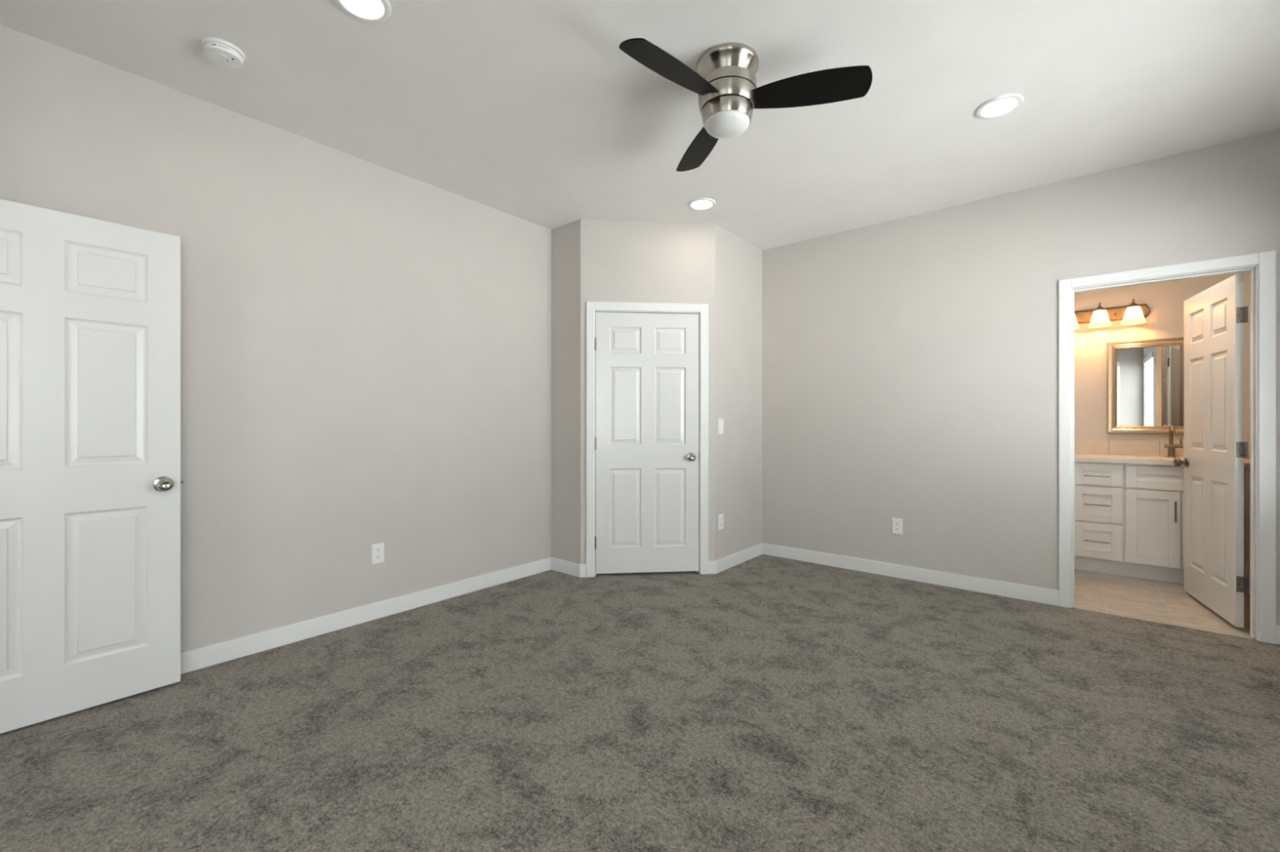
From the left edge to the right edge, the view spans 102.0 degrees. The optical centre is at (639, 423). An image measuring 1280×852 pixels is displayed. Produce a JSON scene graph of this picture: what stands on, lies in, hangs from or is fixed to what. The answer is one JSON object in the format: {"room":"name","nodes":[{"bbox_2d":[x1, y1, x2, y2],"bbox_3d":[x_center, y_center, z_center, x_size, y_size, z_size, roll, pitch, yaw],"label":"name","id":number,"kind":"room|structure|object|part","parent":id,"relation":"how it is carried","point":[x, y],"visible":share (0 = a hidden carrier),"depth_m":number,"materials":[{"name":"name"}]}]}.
{"room":"empty bedroom","nodes":[
{"label":"empty bedroom","id":0,"kind":"room"},
{"bbox_2d":[0,24,551,653],"bbox_3d":[-1.271,-0.190,3.616,0.120,2.743,4.909,0,0,40],"label":"wall","id":1,"kind":"structure","parent":0,"point":[366,347],"depth_m":2.86,"materials":[{"name":"beige paint"}]},
{"bbox_2d":[180,557,551,674],"bbox_3d":[-1.713,1.131,2.979,0.013,0.100,3.135,0,0,40],"label":"baseboard","id":2,"kind":"structure","parent":1,"relation":"attached to","point":[197,659],"depth_m":2.97,"materials":[{"name":"white paint"}]},
{"bbox_2d":[371,542,384,564],"bbox_3d":[-1.584,0.790,3.138,0.008,0.121,0.074,0,0,40],"label":"wall outlet","id":3,"kind":"object","parent":1,"relation":"attached to","point":[377,549],"visible":1,"depth_m":3.13,"materials":[{"name":"white plastic"}]},
{"bbox_2d":[375,555,381,559],"bbox_3d":[-1.582,0.811,3.137,0.002,0.025,0.034,0,0,40],"label":"socket","id":4,"kind":"object","parent":3,"relation":"attached to","point":[377,557],"depth_m":3.14,"materials":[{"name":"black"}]},
{"bbox_2d":[375,547,381,552],"bbox_3d":[-1.582,0.770,3.137,0.002,0.025,0.034,0,0,40],"label":"socket","id":5,"kind":"object","parent":3,"relation":"attached to","point":[377,549],"depth_m":3.14,"materials":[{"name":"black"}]},
{"bbox_2d":[551,219,580,564],"bbox_3d":[-0.553,-0.190,4.121,0.338,2.743,0.100,0,0,40],"label":"wall","id":6,"kind":"structure","parent":0,"point":[566,239],"depth_m":4.07,"materials":[{"name":"beige paint"}]},
{"bbox_2d":[551,557,580,577],"bbox_3d":[-0.587,1.131,4.075,0.341,0.100,0.013,0,0,40],"label":"baseboard","id":7,"kind":"structure","parent":6,"relation":"attached to","point":[567,567],"depth_m":4.07,"materials":[{"name":"white paint"}]},
{"bbox_2d":[0,554,1279,851],"bbox_3d":[0.493,1.232,2.204,4.438,0.100,8.160,0,0,40],"label":"floor","id":8,"kind":"structure","parent":0,"point":[762,703],"depth_m":1.98,"materials":[{"name":"grey carpet"}]},
{"bbox_2d":[1074,462,1123,576],"bbox_3d":[3.745,0.747,4.264,0.312,0.878,0.588,0,0,40],"label":"base cabinet","id":9,"kind":"object","parent":8,"relation":"on","point":[1098,486],"visible":0.93,"depth_m":4.07,"materials":[{"name":"white paint"}]},
{"bbox_3d":[3.569,0.924,4.050,0.157,0.009,0.033,0,0,40],"label":"bar pull","id":10,"kind":"part","parent":9,"relation":"part of","materials":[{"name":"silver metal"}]},
{"bbox_3d":[3.569,0.638,4.050,0.157,0.009,0.033,0,0,40],"label":"bar pull","id":11,"kind":"part","parent":9,"relation":"part of","materials":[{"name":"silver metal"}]},
{"bbox_3d":[3.569,0.414,4.050,0.157,0.009,0.033,0,0,40],"label":"bar pull","id":12,"kind":"part","parent":9,"relation":"part of","materials":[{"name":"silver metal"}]},
{"bbox_3d":[3.585,0.923,4.070,0.292,0.271,0.019,0,0,40],"label":"drawer","id":13,"kind":"part","parent":9,"relation":"part of","materials":[{"name":"white paint"}]},
{"bbox_3d":[3.585,0.638,4.070,0.292,0.274,0.019,0,0,40],"label":"drawer","id":14,"kind":"part","parent":9,"relation":"part of","materials":[{"name":"white paint"}]},
{"bbox_3d":[3.585,0.405,4.070,0.292,0.170,0.019,0,0,40],"label":"drawer","id":15,"kind":"part","parent":9,"relation":"part of","materials":[{"name":"white paint"}]},
{"bbox_2d":[1123,463,1245,584],"bbox_3d":[4.103,0.747,3.967,0.616,0.878,0.588,0,0,40],"label":"base cabinet","id":16,"kind":"object","parent":8,"relation":"on","point":[1153,494],"visible":0.5,"depth_m":3.87,"materials":[{"name":"white paint"}]},
{"bbox_3d":[3.825,0.782,3.871,0.292,0.558,0.019,0,0,40],"label":"cabinet door","id":17,"kind":"part","parent":16,"relation":"part of","materials":[{"name":"white paint"}]},
{"bbox_2d":[1074,440,1249,467],"bbox_3d":[3.789,0.228,4.233,1.678,0.160,0.579,0,0,40],"label":"countertop","id":18,"kind":"structure","parent":16,"relation":"on","point":[1141,452],"depth_m":4.26,"materials":[{"name":"beige stone"}]},
{"bbox_2d":[1164,425,1182,457],"bbox_3d":[4.171,0.143,4.047,0.102,0.257,0.147,0,0,40],"label":"faucet","id":19,"kind":"object","parent":18,"relation":"on","point":[1171,447],"visible":1,"depth_m":4.08,"materials":[{"name":"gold metal"}]},
{"bbox_3d":[4.156,0.093,4.051,0.025,0.157,0.132,0,0,40],"label":"spout","id":20,"kind":"part","parent":19,"relation":"part of","materials":[{"name":"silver metal"}]},
{"bbox_3d":[3.899,0.645,3.776,0.009,0.150,0.033,0,0,40],"label":"bar pull","id":21,"kind":"part","parent":16,"relation":"part of","materials":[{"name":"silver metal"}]},
{"bbox_3d":[4.056,0.782,3.679,0.292,0.558,0.019,0,0,40],"label":"cabinet door","id":22,"kind":"part","parent":16,"relation":"part of","materials":[{"name":"white paint"}]},
{"bbox_2d":[1245,467,1249,593],"bbox_3d":[4.255,0.747,3.572,0.119,0.878,0.071,0,0,40],"label":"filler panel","id":23,"kind":"object","parent":8,"relation":"on","point":[1247,469],"visible":0.11,"depth_m":3.58,"materials":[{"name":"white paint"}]},
{"bbox_2d":[0,0,1279,250],"bbox_3d":[-0.094,-1.611,1.575,4.538,0.100,6.544,0,0,40],"label":"ceiling","id":24,"kind":"structure","parent":0,"point":[533,111],"depth_m":2.42,"materials":[{"name":"paint"}]},
{"bbox_2d":[200,37,245,68],"bbox_3d":[-1.743,-1.540,2.171,0.145,0.042,0.145,0,0,2],"label":"smoke detector","id":25,"kind":"object","parent":24,"relation":"attached to","point":[221,52],"visible":1,"depth_m":2.14,"materials":[{"name":"white plastic"}]},
{"bbox_2d":[334,0,391,22],"bbox_3d":[-1.028,-1.556,1.917,0.194,0.012,0.194,0,0,40],"label":"recessed light","id":26,"kind":"object","parent":24,"relation":"in","point":[367,11],"visible":1,"depth_m":1.95,"materials":[{"name":"white plastic"}]},
{"bbox_2d":[688,197,715,210],"bbox_3d":[0.440,-1.556,3.691,0.194,0.012,0.194,0,0,40],"label":"recessed light","id":27,"kind":"object","parent":24,"relation":"in","point":[702,203],"visible":1,"depth_m":3.68,"materials":[{"name":"white plastic"}]},
{"bbox_2d":[618,38,872,171],"bbox_3d":[0.347,-1.411,2.170,1.030,0.300,0.972,0,0,40],"label":"ceiling fan","id":28,"kind":"object","parent":24,"relation":"hanging from","point":[724,81],"visible":1,"depth_m":2.16,"materials":[{"name":"black wood"}]},
{"bbox_3d":[0.129,-1.383,2.027,0.477,0.006,0.170,0,17,-38],"label":"blade","id":29,"kind":"part","parent":28,"relation":"part of","materials":[{"name":"black wood"}]},
{"bbox_3d":[0.303,-1.383,2.595,0.170,0.007,0.477,-17,2,-7],"label":"blade","id":30,"kind":"part","parent":28,"relation":"part of","materials":[{"name":"black wood"}]},
{"bbox_3d":[0.380,-1.287,2.261,0.193,0.051,0.193,0,0,40],"label":"globe","id":31,"kind":"part","parent":28,"relation":"part of","materials":[{"name":"white glass"}]},
{"bbox_3d":[0.708,-1.383,2.161,0.477,0.006,0.170,0,-17,22],"label":"blade","id":32,"kind":"part","parent":28,"relation":"part of","materials":[{"name":"black wood"}]},
{"bbox_2d":[975,93,1023,119],"bbox_3d":[1.769,-1.556,2.554,0.194,0.012,0.194,0,0,40],"label":"recessed light","id":33,"kind":"object","parent":24,"relation":"in","point":[1004,104],"visible":1,"depth_m":2.54,"materials":[{"name":"white plastic"}]},
{"bbox_2d":[580,219,715,564],"bbox_3d":[0.063,-0.190,4.072,1.050,2.743,0.100,0,0,-5],"label":"wall","id":34,"kind":"structure","parent":0,"point":[621,261],"depth_m":4.02,"materials":[{"name":"beige paint"}]},
{"bbox_2d":[579,564,586,577],"bbox_3d":[-0.434,1.131,3.970,0.050,0.100,0.013,0,0,-5],"label":"baseboard","id":35,"kind":"structure","parent":34,"relation":"attached to","point":[582,566],"depth_m":3.96,"materials":[{"name":"white paint"}]},
{"bbox_2d":[595,311,699,573],"bbox_3d":[0.057,0.153,4.040,0.815,2.013,0.164,0,0,-5],"label":"door","id":36,"kind":"structure","parent":34,"relation":"in","point":[646,439],"depth_m":4.03,"materials":[{"name":"white paint"}]},
{"bbox_3d":[0.404,0.267,4.022,0.069,0.069,0.064,0,0,-5],"label":"knob","id":37,"kind":"part","parent":36,"relation":"part of","materials":[{"name":"silver metal"}]},
{"bbox_2d":[586,302,708,577],"bbox_3d":[0.056,0.126,4.071,0.950,2.110,0.132,0,0,-5],"label":"trim","id":38,"kind":"structure","parent":34,"relation":"attached to","point":[592,308],"depth_m":4.01,"materials":[{"name":"white paint"}]},
{"bbox_2d":[708,560,715,573],"bbox_3d":[0.563,1.131,4.060,0.063,0.100,0.013,0,0,-5],"label":"baseboard","id":39,"kind":"structure","parent":34,"relation":"attached to","point":[712,564],"depth_m":4.05,"materials":[{"name":"white paint"}]},
{"bbox_2d":[715,224,761,560],"bbox_3d":[0.808,-0.190,4.410,0.100,2.743,0.803,0,0,40],"label":"wall","id":40,"kind":"structure","parent":0,"point":[738,263],"depth_m":4.34,"materials":[{"name":"beige paint"}]},
{"bbox_2d":[718,418,723,434],"bbox_3d":[0.648,0.028,4.131,0.010,0.121,0.074,0,0,40],"label":"light switch","id":41,"kind":"object","parent":40,"relation":"attached to","point":[720,420],"visible":1,"depth_m":4.12,"materials":[{"name":"white plastic"}]},
{"bbox_2d":[718,514,723,530],"bbox_3d":[0.647,0.788,4.132,0.008,0.121,0.074,0,0,40],"label":"wall outlet","id":42,"kind":"object","parent":40,"relation":"attached to","point":[721,516],"visible":1,"depth_m":4.13,"materials":[{"name":"white plastic"}]},
{"bbox_2d":[715,542,762,573],"bbox_3d":[0.850,1.131,4.372,0.013,0.100,0.805,0,0,40],"label":"baseboard","id":43,"kind":"structure","parent":40,"relation":"attached to","point":[722,564],"depth_m":4.33,"materials":[{"name":"white paint"}]},
{"bbox_2d":[761,130,1279,626],"bbox_3d":[1.953,-0.190,4.055,4.278,2.743,0.114,0,0,40],"label":"wall","id":44,"kind":"structure","parent":0,"point":[910,364],"depth_m":3.72,"materials":[{"name":"beige paint"}]},
{"bbox_2d":[892,518,902,534],"bbox_3d":[1.967,0.790,3.964,0.074,0.121,0.008,0,0,40],"label":"wall outlet","id":45,"kind":"object","parent":44,"relation":"attached to","point":[897,523],"visible":1,"depth_m":3.96,"materials":[{"name":"white plastic"}]},
{"bbox_2d":[762,542,1058,606],"bbox_3d":[1.904,1.131,4.013,2.092,0.100,0.013,0,0,40],"label":"baseboard","id":46,"kind":"structure","parent":44,"relation":"attached to","point":[1027,593],"depth_m":3.84,"materials":[{"name":"white paint"}]},
{"bbox_2d":[1058,250,1275,644],"bbox_3d":[3.092,0.130,3.109,0.902,2.102,0.146,0,0,40],"label":"trim","id":47,"kind":"structure","parent":44,"relation":"attached to","point":[1261,266],"depth_m":2.85,"materials":[{"name":"white paint"}]},
{"bbox_2d":[1173,273,1248,627],"bbox_3d":[3.605,0.157,3.270,0.164,2.013,0.777,0,0,31],"label":"door","id":48,"kind":"structure","parent":44,"relation":"in","point":[1215,450],"depth_m":3.18,"materials":[{"name":"white paint"}]},
{"bbox_3d":[3.729,0.271,3.575,0.064,0.069,0.069,0,0,31],"label":"knob","id":49,"kind":"part","parent":48,"relation":"part of","materials":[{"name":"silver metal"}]},
{"bbox_2d":[1275,625,1279,644],"bbox_3d":[3.478,1.131,2.706,0.207,0.100,0.013,0,0,40],"label":"baseboard","id":50,"kind":"structure","parent":44,"relation":"attached to","point":[1277,628],"depth_m":2.76,"materials":[{"name":"white paint"}]},
{"bbox_2d":[1074,271,1249,456],"bbox_3d":[3.976,-0.190,4.537,1.780,2.743,0.120,0,0,40],"label":"wall","id":51,"kind":"structure","parent":0,"point":[1165,300],"depth_m":4.38,"materials":[{"name":"beige paint"}]},
{"bbox_2d":[1074,298,1150,329],"bbox_3d":[3.898,-0.919,4.398,0.626,0.205,0.190,0,0,40],"label":"vanity light","id":52,"kind":"object","parent":51,"relation":"attached to","point":[1134,313],"visible":0.69,"depth_m":4.35,"materials":[{"name":"brown metal"}]},
{"bbox_3d":[3.729,-0.883,4.514,0.153,0.133,0.153,0,0,40],"label":"lamp shade","id":53,"kind":"part","parent":52,"relation":"part of","materials":[{"name":"white glass"}]},
{"bbox_3d":[3.902,-0.976,4.402,0.080,0.092,0.129,0,0,40],"label":"lamp arm","id":54,"kind":"part","parent":52,"relation":"part of","materials":[{"name":"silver metal"}]},
{"bbox_3d":[3.887,-0.883,4.383,0.153,0.133,0.153,0,0,40],"label":"lamp shade","id":55,"kind":"part","parent":52,"relation":"part of","materials":[{"name":"white glass"}]},
{"bbox_3d":[4.061,-0.976,4.270,0.080,0.092,0.129,0,0,40],"label":"lamp arm","id":56,"kind":"part","parent":52,"relation":"part of","materials":[{"name":"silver metal"}]},
{"bbox_3d":[4.045,-0.883,4.251,0.153,0.133,0.153,0,0,40],"label":"lamp shade","id":57,"kind":"part","parent":52,"relation":"part of","materials":[{"name":"white glass"}]},
{"bbox_2d":[1106,337,1183,434],"bbox_3d":[4.234,-0.298,4.222,0.642,0.776,0.032,0,0,40],"label":"framed mirror","id":58,"kind":"object","parent":51,"relation":"attached to","point":[1145,377],"visible":0.62,"depth_m":4.28,"materials":[{"name":"mirror glass"},{"name":"champagne gold metal"}]},
{"bbox_3d":[-2.245,-0.190,1.309,1.328,2.743,0.115,0,0,40],"label":"wall","id":59,"kind":"structure","parent":0,"visible":0},
{"bbox_2d":[0,199,183,733],"bbox_3d":[-2.351,0.163,2.046,0.164,2.013,0.834,0,0,39],"label":"door","id":60,"kind":"structure","parent":59,"relation":"in","point":[90,308],"depth_m":2.12,"materials":[{"name":"white paint"}]},
{"bbox_3d":[-2.093,0.271,2.282,0.064,0.069,0.069,0,0,39],"label":"knob","id":61,"kind":"part","parent":60,"relation":"part of","materials":[{"name":"silver metal"}]}
]}

